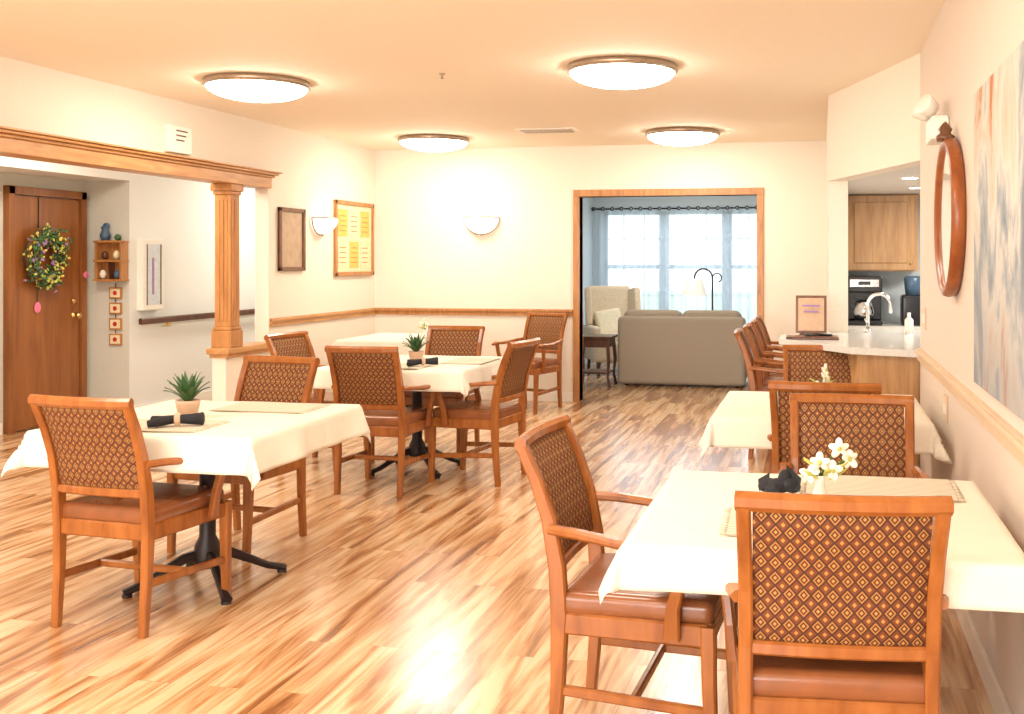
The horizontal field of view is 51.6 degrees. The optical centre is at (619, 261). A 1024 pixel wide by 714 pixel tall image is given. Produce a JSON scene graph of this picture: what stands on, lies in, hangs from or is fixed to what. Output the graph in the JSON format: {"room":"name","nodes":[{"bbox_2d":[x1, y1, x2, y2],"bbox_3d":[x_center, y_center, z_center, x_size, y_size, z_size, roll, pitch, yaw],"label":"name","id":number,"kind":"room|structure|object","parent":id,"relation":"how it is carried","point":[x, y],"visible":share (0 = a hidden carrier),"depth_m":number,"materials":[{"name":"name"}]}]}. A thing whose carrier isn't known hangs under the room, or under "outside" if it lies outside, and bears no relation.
{"room":"care facility","nodes":[
{"label":"care facility","id":0,"kind":"room"},
{"bbox_2d":[0,167,113,431],"bbox_3d":[-5.117,0.260,8.915,0.450,2.400,2.000,0,0,11],"label":"wall","id":1,"kind":"structure","parent":0,"point":[14,177],"depth_m":9.07,"materials":[{"name":"paint"}]},
{"bbox_2d":[0,423,2,434],"bbox_3d":[-5.302,1.410,8.462,0.016,0.100,0.840,0,0,11],"label":"baseboard","id":2,"kind":"structure","parent":1,"relation":"attached to","point":[1,424],"depth_m":8.86,"materials":[{"name":"white paint"}]},
{"bbox_2d":[3,185,86,433],"bbox_3d":[-5.077,0.405,9.355,0.120,2.110,0.960,0,0,11],"label":"door","id":3,"kind":"structure","parent":1,"relation":"in","point":[45,351],"depth_m":9.25,"materials":[{"name":"brown wood"}]},
{"bbox_2d":[34,286,40,312],"bbox_3d":[-5.115,0.325,9.220,0.014,0.250,0.079,0,0,11],"label":"tag","id":4,"kind":"object","parent":3,"relation":"attached to","point":[37,307],"visible":0.96,"depth_m":9.22,"materials":[{"name":"pink paper"}]},
{"bbox_2d":[22,197,71,293],"bbox_3d":[-5.040,-0.145,9.237,0.154,0.849,0.541,0,0,8],"label":"flower wreath","id":5,"kind":"object","parent":3,"relation":"attached to","point":[40,237],"visible":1,"depth_m":9.20,"materials":[{"name":"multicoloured plant"}]},
{"bbox_2d":[0,156,254,405],"bbox_3d":[-5.545,0.125,6.350,0.570,2.670,15.600,0,0,11],"label":"wall","id":6,"kind":"structure","parent":0,"point":[181,213],"depth_m":10.23,"materials":[{"name":"paint"}]},
{"bbox_2d":[93,240,128,280],"bbox_3d":[-4.750,-0.010,9.800,0.300,0.380,0.110,0,0,11],"label":"shelf","id":7,"kind":"object","parent":6,"relation":"attached to","point":[111,260],"visible":1,"depth_m":9.79,"materials":[{"name":"brown wood"}]},
{"bbox_2d":[99,223,120,239],"bbox_3d":[-4.756,-0.284,9.801,0.209,0.168,0.098,0,0,11],"label":"figurine","id":8,"kind":"object","parent":7,"relation":"on","point":[105,234],"visible":0.99,"depth_m":9.78,"materials":[{"name":"ceramic"}]},
{"bbox_2d":[109,283,121,344],"bbox_3d":[-4.728,0.490,9.838,0.130,0.580,0.026,0,0,11],"label":"blocks","id":9,"kind":"object","parent":6,"relation":"attached to","point":[115,292],"visible":1,"depth_m":9.83,"materials":[{"name":"brown wood"}]},
{"bbox_2d":[137,239,163,310],"bbox_3d":[-4.504,0.120,10.081,0.078,0.680,0.320,0,0,11],"label":"framed picture","id":10,"kind":"object","parent":6,"relation":"attached to","point":[150,252],"visible":1,"depth_m":10.02,"materials":[{"name":"white plastic"}]},
{"bbox_2d":[134,390,211,407],"bbox_3d":[-4.191,1.410,11.894,0.016,0.100,4.200,0,0,11],"label":"baseboard","id":11,"kind":"structure","parent":6,"relation":"attached to","point":[207,395],"depth_m":10.93,"materials":[{"name":"white paint"}]},
{"bbox_2d":[139,309,254,327],"bbox_3d":[-4.195,0.580,11.666,0.092,0.100,3.650,0,0,11],"label":"handrail","id":12,"kind":"object","parent":6,"relation":"attached to","point":[201,317],"visible":0.42,"depth_m":10.51,"materials":[{"name":"brown wood"}]},
{"bbox_2d":[0,56,374,400],"bbox_3d":[-3.950,0.125,4.860,0.120,2.670,13.270,0,0,11],"label":"wall","id":13,"kind":"structure","parent":0,"point":[316,170],"depth_m":9.17,"materials":[{"name":"beige paint"}]},
{"bbox_2d":[0,126,282,188],"bbox_3d":[-3.584,-0.711,6.516,0.260,0.142,5.460,0,0,11],"label":"beam","id":14,"kind":"structure","parent":13,"relation":"attached to","point":[14,142],"depth_m":7.17,"materials":[{"name":"brown wood"}]},
{"bbox_2d":[164,124,191,154],"bbox_3d":[-3.296,-0.910,7.835,0.052,0.200,0.280,0,0,11],"label":"wall vent","id":15,"kind":"object","parent":13,"relation":"attached to","point":[177,139],"visible":1,"depth_m":7.79,"materials":[{"name":"white plastic"}]},
{"bbox_2d":[206,342,268,357],"bbox_3d":[-3.190,0.740,8.853,0.200,0.080,0.740,0,0,11],"label":"trim","id":16,"kind":"structure","parent":13,"relation":"attached to","point":[249,348],"depth_m":8.65,"materials":[{"name":"brown wood"}]},
{"bbox_2d":[210,183,243,347],"bbox_3d":[-3.231,0.030,8.637,0.190,1.340,0.190,0,0,11],"label":"wooden post","id":17,"kind":"object","parent":16,"relation":"on","point":[226,333],"visible":1,"depth_m":8.57,"materials":[{"name":"brown wood"}]},
{"bbox_2d":[277,207,305,270],"bbox_3d":[-2.981,-0.205,9.541,0.030,0.570,0.470,0,0,11],"label":"framed notice","id":18,"kind":"object","parent":13,"relation":"attached to","point":[291,222],"visible":1,"depth_m":9.54,"materials":[{"name":"beige paper"}]},
{"bbox_2d":[270,308,376,326],"bbox_3d":[-2.845,0.530,10.258,0.032,0.070,2.190,0,0,11],"label":"trim","id":19,"kind":"structure","parent":13,"relation":"attached to","point":[280,321],"depth_m":10.07,"materials":[{"name":"brown wood"}]},
{"bbox_2d":[311,217,338,235],"bbox_3d":[-2.795,-0.337,10.071,0.181,0.181,0.366,0,0,11],"label":"wall sconce","id":20,"kind":"object","parent":13,"relation":"attached to","point":[321,225],"visible":1,"depth_m":9.97,"materials":[{"name":"white glass"}]},
{"bbox_2d":[333,199,373,275],"bbox_3d":[-2.736,-0.240,10.828,0.030,0.760,0.910,0,0,11],"label":"bulletin board","id":21,"kind":"object","parent":13,"relation":"attached to","point":[353,234],"visible":1,"depth_m":10.80,"materials":[{"name":"beige paper"}]},
{"bbox_2d":[255,189,255,341],"bbox_3d":[-2.983,0.125,10.290,0.009,2.670,2.240,0,0,11],"label":"wall","id":22,"kind":"structure","parent":0,"point":[255,189],"depth_m":9.19,"materials":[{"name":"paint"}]},
{"bbox_2d":[0,0,944,149],"bbox_3d":[-0.718,-1.260,6.652,10.300,0.100,18.000,0,0,11],"label":"ceiling","id":23,"kind":"structure","parent":0,"point":[749,70],"depth_m":6.12,"materials":[{"name":"paint"}]},
{"bbox_2d":[202,72,310,102],"bbox_3d":[-2.428,-1.145,7.028,0.690,0.130,0.690,0,0,11],"label":"ceiling light","id":24,"kind":"object","parent":23,"relation":"attached to","point":[241,86],"depth_m":6.81,"materials":[{"name":"white glass"}]},
{"bbox_2d":[398,134,468,151],"bbox_3d":[-1.816,-1.145,10.241,0.690,0.130,0.690,0,0,11],"label":"ceiling light","id":25,"kind":"object","parent":23,"relation":"attached to","point":[420,142],"depth_m":10.01,"materials":[{"name":"white glass"}]},
{"bbox_2d":[515,127,578,133],"bbox_3d":[-0.665,-1.201,9.604,0.540,0.018,0.260,0,0,11],"label":"ceiling vent","id":26,"kind":"object","parent":23,"relation":"attached to","point":[565,129],"depth_m":9.52,"materials":[{"name":"white metal"}]},
{"bbox_2d":[566,55,677,88],"bbox_3d":[0.013,-1.145,6.482,0.690,0.130,0.690,0,0,11],"label":"ceiling light","id":27,"kind":"object","parent":23,"relation":"attached to","point":[614,71],"depth_m":6.26,"materials":[{"name":"white glass"}]},
{"bbox_2d":[645,127,719,145],"bbox_3d":[0.578,-1.145,9.713,0.690,0.130,0.690,0,0,11],"label":"ceiling light","id":28,"kind":"object","parent":23,"relation":"attached to","point":[673,136],"depth_m":9.49,"materials":[{"name":"white glass"}]},
{"bbox_2d":[0,361,994,713],"bbox_3d":[-0.718,1.510,6.652,10.300,0.100,18.000,0,0,11],"label":"floor","id":29,"kind":"structure","parent":0,"point":[434,598],"depth_m":4.54,"materials":[{"name":"brown wood"}]},
{"bbox_2d":[28,394,231,638],"bbox_3d":[-2.004,0.990,4.319,0.596,0.943,0.629,0,0,17],"label":"dining chair","id":30,"kind":"object","parent":29,"relation":"on","point":[95,447],"visible":0.92,"depth_m":4.14,"materials":[{"name":"brown wood"}]},
{"bbox_2d":[121,474,286,604],"bbox_3d":[-1.872,1.083,4.764,1.000,0.753,1.000,0,0,11],"label":"dining table","id":31,"kind":"object","parent":29,"relation":"on","point":[207,545],"visible":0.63,"depth_m":4.72,"materials":[{"name":"black metal"}]},
{"bbox_2d":[1,399,370,490],"bbox_3d":[-1.876,0.802,4.770,1.156,0.205,1.156,0,0,11],"label":"tablecloth","id":32,"kind":"object","parent":31,"relation":"on","point":[250,445],"visible":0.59,"depth_m":4.34,"materials":[{"name":"fabric"}]},
{"bbox_2d":[138,419,230,432],"bbox_3d":[-1.957,0.696,4.475,0.482,0.006,0.300,0,0,8],"label":"placemat","id":33,"kind":"object","parent":32,"relation":"on","point":[188,428],"visible":0.48,"depth_m":4.41,"materials":[{"name":"beige fabric"}]},
{"bbox_2d":[147,412,204,427],"bbox_3d":[-1.868,0.662,4.416,0.223,0.055,0.089,0,0,-14],"label":"folded napkin","id":34,"kind":"object","parent":33,"relation":"on","point":[177,418],"visible":1,"depth_m":4.41,"materials":[{"name":"black fabric"}]},
{"bbox_2d":[163,372,209,413],"bbox_3d":[-1.927,0.592,4.689,0.190,0.214,0.192,0,0,26],"label":"potted succulent","id":35,"kind":"object","parent":32,"relation":"on","point":[187,390],"visible":0.92,"depth_m":4.65,"materials":[{"name":"green plant"}]},
{"bbox_2d":[209,402,331,413],"bbox_3d":[-1.668,0.696,5.031,0.482,0.006,0.300,0,0,11],"label":"placemat","id":36,"kind":"object","parent":32,"relation":"on","point":[271,407],"visible":1,"depth_m":5.00,"materials":[{"name":"beige fabric"}]},
{"bbox_2d":[167,355,319,553],"bbox_3d":[-1.948,0.990,5.493,0.596,0.943,0.629,0,0,19],"label":"dining chair","id":37,"kind":"object","parent":29,"relation":"on","point":[286,379],"visible":0.32,"depth_m":5.65,"materials":[{"name":"brown wood"}]},
{"bbox_2d":[264,331,374,472],"bbox_3d":[-2.178,0.990,7.601,0.629,0.943,0.596,0,0,19],"label":"dining chair","id":38,"kind":"object","parent":29,"relation":"on","point":[298,343],"visible":0.29,"depth_m":7.67,"materials":[{"name":"brown wood"}]},
{"bbox_2d":[325,345,435,497],"bbox_3d":[-1.536,0.990,6.744,0.596,0.943,0.629,0,0,12],"label":"dining chair","id":39,"kind":"object","parent":29,"relation":"on","point":[370,377],"visible":0.85,"depth_m":6.54,"materials":[{"name":"brown wood"}]},
{"bbox_2d":[371,391,459,478],"bbox_3d":[-1.425,1.083,7.377,1.000,0.753,1.000,0,0,11],"label":"dining table","id":40,"kind":"object","parent":29,"relation":"on","point":[417,447],"visible":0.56,"depth_m":7.34,"materials":[{"name":"black metal"}]},
{"bbox_2d":[312,355,502,398],"bbox_3d":[-1.426,0.799,7.376,1.136,0.198,1.130,0,0,11],"label":"tablecloth","id":41,"kind":"object","parent":40,"relation":"on","point":[441,377],"visible":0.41,"depth_m":6.86,"materials":[{"name":"fabric"}]},
{"bbox_2d":[402,333,428,358],"bbox_3d":[-1.411,0.592,7.256,0.190,0.214,0.192,0,0,-14],"label":"potted succulent","id":42,"kind":"object","parent":41,"relation":"on","point":[415,343],"visible":0.91,"depth_m":7.22,"materials":[{"name":"green plant"}]},
{"bbox_2d":[401,363,433,368],"bbox_3d":[-1.512,0.696,7.027,0.482,0.006,0.300,0,0,11],"label":"placemat","id":43,"kind":"object","parent":41,"relation":"on","point":[403,366],"visible":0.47,"depth_m":6.97,"materials":[{"name":"beige fabric"}]},
{"bbox_2d":[406,357,437,366],"bbox_3d":[-1.315,0.662,6.988,0.223,0.055,0.089,0,0,-24],"label":"folded napkin","id":44,"kind":"object","parent":43,"relation":"on","point":[432,361],"visible":1,"depth_m":6.98,"materials":[{"name":"black fabric"}]},
{"bbox_2d":[440,357,499,364],"bbox_3d":[-1.052,0.696,7.408,0.300,0.006,0.482,0,0,11],"label":"placemat","id":45,"kind":"object","parent":41,"relation":"on","point":[462,360],"visible":1,"depth_m":7.39,"materials":[{"name":"beige fabric"}]},
{"bbox_2d":[404,325,484,452],"bbox_3d":[-1.381,0.990,8.247,0.596,0.943,0.629,0,0,11],"label":"dining chair","id":46,"kind":"object","parent":29,"relation":"on","point":[443,340],"visible":0.43,"depth_m":8.45,"materials":[{"name":"brown wood"}]},
{"bbox_2d":[428,337,540,486],"bbox_3d":[-0.898,0.990,7.085,0.629,0.943,0.596,0,0,19],"label":"dining chair","id":47,"kind":"object","parent":29,"relation":"on","point":[510,383],"visible":0.9,"depth_m":6.93,"materials":[{"name":"brown wood"}]},
{"bbox_2d":[491,312,567,413],"bbox_3d":[-0.874,0.990,10.488,0.596,0.943,0.629,0,0,29],"label":"dining chair","id":48,"kind":"object","parent":29,"relation":"on","point":[549,327],"visible":0.71,"depth_m":10.55,"materials":[{"name":"brown wood"}]},
{"bbox_2d":[583,334,617,386],"bbox_3d":[-0.291,1.168,12.475,0.460,0.596,0.460,0,0,11],"label":"side table","id":49,"kind":"object","parent":29,"relation":"on","point":[606,341],"visible":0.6,"depth_m":12.29,"materials":[{"name":"brown wood"}]},
{"bbox_2d":[583,286,640,375],"bbox_3d":[-0.079,0.894,13.898,0.761,1.147,0.783,0,0,-14],"label":"wingback chair","id":50,"kind":"object","parent":29,"relation":"on","point":[604,305],"visible":0.46,"depth_m":13.96,"materials":[{"name":"fabric"}]},
{"bbox_2d":[514,415,737,713],"bbox_3d":[0.029,0.990,3.265,0.629,0.943,0.596,0,0,14],"label":"dining chair","id":51,"kind":"object","parent":29,"relation":"on","point":[551,455],"visible":0.84,"depth_m":3.08,"materials":[{"name":"brown wood"}]},
{"bbox_2d":[618,310,749,387],"bbox_3d":[0.788,1.013,12.687,1.520,0.894,0.920,0,0,11],"label":"sofa","id":52,"kind":"object","parent":29,"relation":"on","point":[660,347],"visible":0.94,"depth_m":12.25,"materials":[{"name":"fabric"}]},
{"bbox_2d":[682,268,721,309],"bbox_3d":[1.093,0.769,13.942,0.550,1.382,0.340,0,0,11],"label":"floor lamp","id":53,"kind":"object","parent":29,"relation":"on","point":[693,286],"visible":0.73,"depth_m":13.87,"materials":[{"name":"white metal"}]},
{"bbox_2d":[734,328,782,458],"bbox_3d":[1.179,0.990,7.968,0.629,0.943,0.596,0,0,9],"label":"dining chair","id":54,"kind":"object","parent":29,"relation":"on","point":[750,363],"visible":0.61,"depth_m":7.77,"materials":[{"name":"brown wood"}]},
{"bbox_2d":[743,323,782,385],"bbox_3d":[1.330,0.990,8.654,0.629,0.943,0.596,0,0,11],"label":"dining chair","id":55,"kind":"object","parent":29,"relation":"on","point":[762,379],"visible":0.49,"depth_m":8.48,"materials":[{"name":"brown wood"}]},
{"bbox_2d":[749,319,782,376],"bbox_3d":[1.465,0.990,9.310,0.629,0.943,0.596,0,0,11],"label":"dining chair","id":56,"kind":"object","parent":29,"relation":"on","point":[755,325],"visible":0.3,"depth_m":9.13,"materials":[{"name":"brown wood"}]},
{"bbox_2d":[754,315,782,368],"bbox_3d":[1.593,0.990,9.978,0.629,0.943,0.596,0,0,11],"label":"dining chair","id":57,"kind":"object","parent":29,"relation":"on","point":[769,342],"visible":0.19,"depth_m":10.08,"materials":[{"name":"brown wood"}]},
{"bbox_2d":[783,345,851,382],"bbox_3d":[1.204,0.990,6.268,0.596,0.943,0.629,0,0,11],"label":"dining chair","id":58,"kind":"object","parent":29,"relation":"on","point":[801,363],"visible":0.27,"depth_m":6.51,"materials":[{"name":"brown wood"}]},
{"bbox_2d":[767,380,881,473],"bbox_3d":[0.944,0.990,4.806,0.596,0.943,0.629,0,0,13],"label":"dining chair","id":59,"kind":"object","parent":29,"relation":"on","point":[780,453],"visible":0.22,"depth_m":4.59,"materials":[{"name":"brown wood"}]},
{"bbox_2d":[721,490,953,713],"bbox_3d":[0.530,0.990,2.625,0.596,0.943,0.629,0,0,7],"label":"dining chair","id":60,"kind":"object","parent":29,"relation":"on","point":[841,600],"visible":0.95,"depth_m":2.41,"materials":[{"name":"brown wood"}]},
{"bbox_2d":[779,329,919,477],"bbox_3d":[1.810,0.985,7.015,1.470,0.950,1.940,0,0,11],"label":"kitchen counter","id":61,"kind":"object","parent":29,"relation":"on","point":[887,357],"visible":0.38,"depth_m":6.29,"materials":[{"name":"laminate"}]},
{"bbox_2d":[796,295,826,334],"bbox_3d":[1.321,0.370,7.257,0.210,0.279,0.108,0,0,11],"label":"sign","id":62,"kind":"object","parent":61,"relation":"on","point":[811,310],"visible":0.97,"depth_m":7.22,"materials":[{"name":"beige paper"}]},
{"bbox_2d":[786,334,838,339],"bbox_3d":[1.279,0.493,6.984,0.340,0.033,0.200,0,0,11],"label":"serving tray","id":63,"kind":"object","parent":61,"relation":"on","point":[806,336],"visible":1,"depth_m":6.91,"materials":[{"name":"brown wood"}]},
{"bbox_2d":[864,292,891,332],"bbox_3d":[1.857,0.364,7.554,0.203,0.292,0.124,0,0,11],"label":"kitchen faucet","id":64,"kind":"object","parent":61,"relation":"on","point":[867,329],"visible":1,"depth_m":7.58,"materials":[{"name":"silver metal"}]},
{"bbox_2d":[905,313,912,333],"bbox_3d":[2.050,0.435,7.448,0.060,0.150,0.060,0,0,11],"label":"soap bottle","id":65,"kind":"object","parent":61,"relation":"on","point":[908,321],"visible":1,"depth_m":7.42,"materials":[{"name":"white plastic"}]},
{"bbox_2d":[778,393,929,478],"bbox_3d":[0.852,0.990,3.831,0.596,0.943,0.629,0,0,11],"label":"dining chair","id":66,"kind":"object","parent":29,"relation":"on","point":[873,427],"visible":0.34,"depth_m":4.05,"materials":[{"name":"brown wood"}]},
{"bbox_2d":[848,322,919,329],"bbox_3d":[3.142,1.000,8.948,2.415,0.920,0.635,0,0,11],"label":"kitchen counter","id":67,"kind":"object","parent":29,"relation":"on","point":[885,325],"visible":0.02,"depth_m":8.83,"materials":[{"name":"white stone"}]},
{"bbox_2d":[848,276,881,325],"bbox_3d":[2.103,0.330,9.062,0.300,0.420,0.310,0,0,11],"label":"coffee maker","id":68,"kind":"object","parent":67,"relation":"on","point":[860,288],"visible":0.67,"depth_m":8.94,"materials":[{"name":"black plastic"}]},
{"bbox_2d":[900,276,919,325],"bbox_3d":[2.506,0.330,8.990,0.200,0.420,0.200,0,0,11],"label":"blender","id":69,"kind":"object","parent":67,"relation":"on","point":[909,301],"depth_m":8.91,"materials":[{"name":"black plastic"}]},
{"bbox_3d":[-1.993,1.083,9.847,0.950,0.753,0.950,0,0,11],"label":"dining table","id":70,"kind":"object","parent":29,"relation":"on","visible":0},
{"bbox_2d":[327,333,425,359],"bbox_3d":[-1.992,0.798,9.847,1.128,0.196,1.158,0,0,11],"label":"tablecloth","id":71,"kind":"object","parent":70,"relation":"on","point":[378,339],"visible":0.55,"depth_m":9.43,"materials":[{"name":"fabric"}]},
{"bbox_2d":[418,319,428,338],"bbox_3d":[-1.792,0.603,9.624,0.118,0.194,0.155,0,0,1],"label":"orchid arrangement","id":72,"kind":"object","parent":71,"relation":"on","point":[424,327],"visible":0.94,"depth_m":9.60,"materials":[{"name":"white plant"}]},
{"bbox_3d":[0.984,1.083,5.167,0.950,0.753,0.950,0,0,11],"label":"dining table","id":73,"kind":"object","parent":29,"relation":"on","visible":0},
{"bbox_2d":[698,391,952,463],"bbox_3d":[0.984,0.797,5.167,1.123,0.194,1.147,0,0,11],"label":"tablecloth","id":74,"kind":"object","parent":73,"relation":"on","point":[742,419],"visible":0.43,"depth_m":4.75,"materials":[{"name":"fabric"}]},
{"bbox_2d":[810,363,833,381],"bbox_3d":[1.006,0.603,5.224,0.155,0.194,0.118,0,0,-29],"label":"orchid arrangement","id":75,"kind":"object","parent":74,"relation":"on","point":[826,378],"visible":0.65,"depth_m":5.22,"materials":[{"name":"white plant"}]},
{"bbox_2d":[583,198,592,363],"bbox_3d":[-0.867,0.125,13.404,0.120,2.670,4.390,0,0,11],"label":"wall","id":76,"kind":"structure","parent":0,"point":[587,202],"depth_m":15.17,"materials":[{"name":"paint"}]},
{"bbox_2d":[591,205,756,358],"bbox_3d":[1.546,0.285,15.036,3.990,2.190,0.071,0,0,11],"label":"sheer curtain","id":77,"kind":"object","parent":76,"relation":"hanging from","point":[655,250],"visible":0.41,"depth_m":15.17,"materials":[{"name":"white fabric"}]},
{"bbox_2d":[375,141,825,401],"bbox_3d":[-0.274,0.125,10.985,5.050,2.670,0.140,0,0,11],"label":"wall","id":78,"kind":"structure","parent":0,"point":[426,256],"depth_m":11.04,"materials":[{"name":"beige paint"}]},
{"bbox_2d":[376,308,572,315],"bbox_3d":[-1.572,0.530,11.145,2.200,0.070,0.032,0,0,11],"label":"trim","id":79,"kind":"structure","parent":78,"relation":"attached to","point":[399,311],"depth_m":11.16,"materials":[{"name":"brown wood"}]},
{"bbox_2d":[463,216,499,235],"bbox_3d":[-1.482,-0.377,11.032,0.407,0.200,0.201,0,0,11],"label":"wall sconce","id":80,"kind":"object","parent":78,"relation":"attached to","point":[479,225],"visible":1,"depth_m":11.00,"materials":[{"name":"white glass"}]},
{"bbox_2d":[480,390,572,401],"bbox_3d":[-1.563,1.410,11.151,2.184,0.100,0.016,0,0,11],"label":"baseboard","id":81,"kind":"structure","parent":78,"relation":"attached to","point":[485,394],"depth_m":11.00,"materials":[{"name":"white paint"}]},
{"bbox_2d":[573,187,762,401],"bbox_3d":[0.494,0.355,10.839,1.965,2.210,0.190,0,0,11],"label":"trim","id":82,"kind":"structure","parent":78,"relation":"attached to","point":[577,194],"depth_m":10.90,"materials":[{"name":"brown wood"}]},
{"bbox_2d":[593,196,756,206],"bbox_3d":[1.629,0.125,15.234,4.340,2.670,0.140,0,0,11],"label":"wall","id":83,"kind":"structure","parent":0,"point":[685,200],"depth_m":15.32,"materials":[{"name":"paint"}]},
{"bbox_2d":[826,113,847,331],"bbox_3d":[1.856,0.125,9.048,0.140,2.670,2.870,0,0,11],"label":"wall","id":84,"kind":"structure","parent":0,"point":[836,191],"depth_m":7.64,"materials":[{"name":"beige paint"}]},
{"bbox_2d":[828,53,919,180],"bbox_3d":[1.697,-0.900,6.877,0.149,0.620,1.588,0,0,-8],"label":"wall header","id":85,"kind":"structure","parent":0,"point":[873,130],"depth_m":6.77,"materials":[{"name":"beige paint"}]},
{"bbox_2d":[848,165,919,195],"bbox_3d":[3.112,-0.622,7.572,2.880,0.076,3.360,0,0,11],"label":"ceiling","id":86,"kind":"structure","parent":0,"point":[907,180],"depth_m":7.89,"materials":[{"name":"paint"}]},
{"bbox_2d":[848,196,919,321],"bbox_3d":[3.496,0.125,9.270,3.000,2.670,0.120,0,0,11],"label":"wall","id":87,"kind":"structure","parent":0,"point":[892,281],"depth_m":9.41,"materials":[{"name":"paint"}]},
{"bbox_2d":[848,194,917,270],"bbox_3d":[2.290,-0.252,9.244,0.620,0.665,0.362,0,0,11],"label":"upper cabinet","id":88,"kind":"object","parent":87,"relation":"attached to","point":[883,229],"depth_m":9.08,"materials":[{"name":"brown wood"}]},
{"bbox_2d":[920,0,1023,713],"bbox_3d":[0.965,0.125,1.699,0.120,2.670,8.900,0,0,11],"label":"wall","id":89,"kind":"structure","parent":0,"point":[968,41],"depth_m":4.19,"materials":[{"name":"paint"}]},
{"bbox_2d":[922,307,925,329],"bbox_3d":[1.676,0.310,5.789,0.011,0.120,0.110,0,0,11],"label":"light switch","id":90,"kind":"object","parent":89,"relation":"attached to","point":[924,308],"visible":1,"depth_m":5.75,"materials":[{"name":"paint"}]},
{"bbox_2d":[912,94,948,144],"bbox_3d":[1.426,-0.658,4.834,0.145,0.215,0.308,0,0,11],"label":"emergency light","id":91,"kind":"object","parent":89,"relation":"attached to","point":[926,107],"visible":0.94,"depth_m":4.72,"materials":[{"name":"white plastic"}]},
{"bbox_2d":[943,394,947,422],"bbox_3d":[1.489,0.670,4.806,0.011,0.120,0.110,0,0,11],"label":"wall outlet","id":92,"kind":"object","parent":89,"relation":"attached to","point":[945,403],"visible":1,"depth_m":4.77,"materials":[{"name":"plastic"}]},
{"bbox_2d":[934,122,965,296],"bbox_3d":[1.390,-0.225,4.479,0.084,0.750,0.680,0,0,11],"label":"round wall mirror","id":93,"kind":"object","parent":89,"relation":"attached to","point":[950,183],"visible":1,"depth_m":4.35,"materials":[{"name":"brown wood"}]},
{"bbox_2d":[915,348,1023,466],"bbox_3d":[0.888,0.530,1.704,0.032,0.070,8.880,0,0,11],"label":"trim","id":94,"kind":"structure","parent":89,"relation":"attached to","point":[1012,440],"depth_m":3.67,"materials":[{"name":"wood"}]},
{"bbox_2d":[955,609,1011,713],"bbox_3d":[0.896,1.410,1.702,0.016,0.100,8.880,0,0,11],"label":"baseboard","id":95,"kind":"structure","parent":89,"relation":"attached to","point":[999,703],"depth_m":3.63,"materials":[{"name":"white paint"}]},
{"bbox_2d":[974,40,1023,419],"bbox_3d":[1.135,-0.085,3.011,0.033,1.020,1.440,0,0,11],"label":"canvas painting","id":96,"kind":"object","parent":89,"relation":"attached to","point":[999,102],"visible":1,"depth_m":3.15},
{"bbox_3d":[0.569,1.083,2.986,0.950,0.753,0.950,0,0,11],"label":"dining table","id":97,"kind":"object","parent":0,"visible":0},
{"bbox_2d":[598,470,1023,612],"bbox_3d":[0.570,0.769,2.986,1.074,0.138,1.074,0,0,11],"label":"tablecloth","id":98,"kind":"object","parent":97,"relation":"on","point":[677,544],"visible":0.52,"depth_m":2.58,"materials":[{"name":"fabric"}]},
{"bbox_2d":[719,507,752,535],"bbox_3d":[0.512,0.696,2.794,0.482,0.006,0.300,0,0,9],"label":"placemat","id":99,"kind":"object","parent":98,"relation":"on","point":[728,523],"visible":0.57,"depth_m":2.79,"materials":[{"name":"beige fabric"}]},
{"bbox_2d":[758,465,800,492],"bbox_3d":[0.479,0.655,3.159,0.131,0.087,0.078,0,0,11],"label":"napkin","id":100,"kind":"object","parent":98,"relation":"on","point":[787,480],"visible":0.95,"depth_m":3.15,"materials":[{"name":"fabric"}]},
{"bbox_2d":[799,438,857,494],"bbox_3d":[0.600,0.603,3.032,0.155,0.194,0.118,0,0,31],"label":"orchid arrangement","id":101,"kind":"object","parent":98,"relation":"on","point":[831,469],"visible":0.98,"depth_m":3.02,"materials":[{"name":"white plant"}]},
{"bbox_2d":[800,475,965,501],"bbox_3d":[0.802,0.696,3.247,0.482,0.006,0.300,0,0,12],"label":"placemat","id":102,"kind":"object","parent":98,"relation":"on","point":[844,484],"visible":0.8,"depth_m":3.24,"materials":[{"name":"beige fabric"}]}
]}

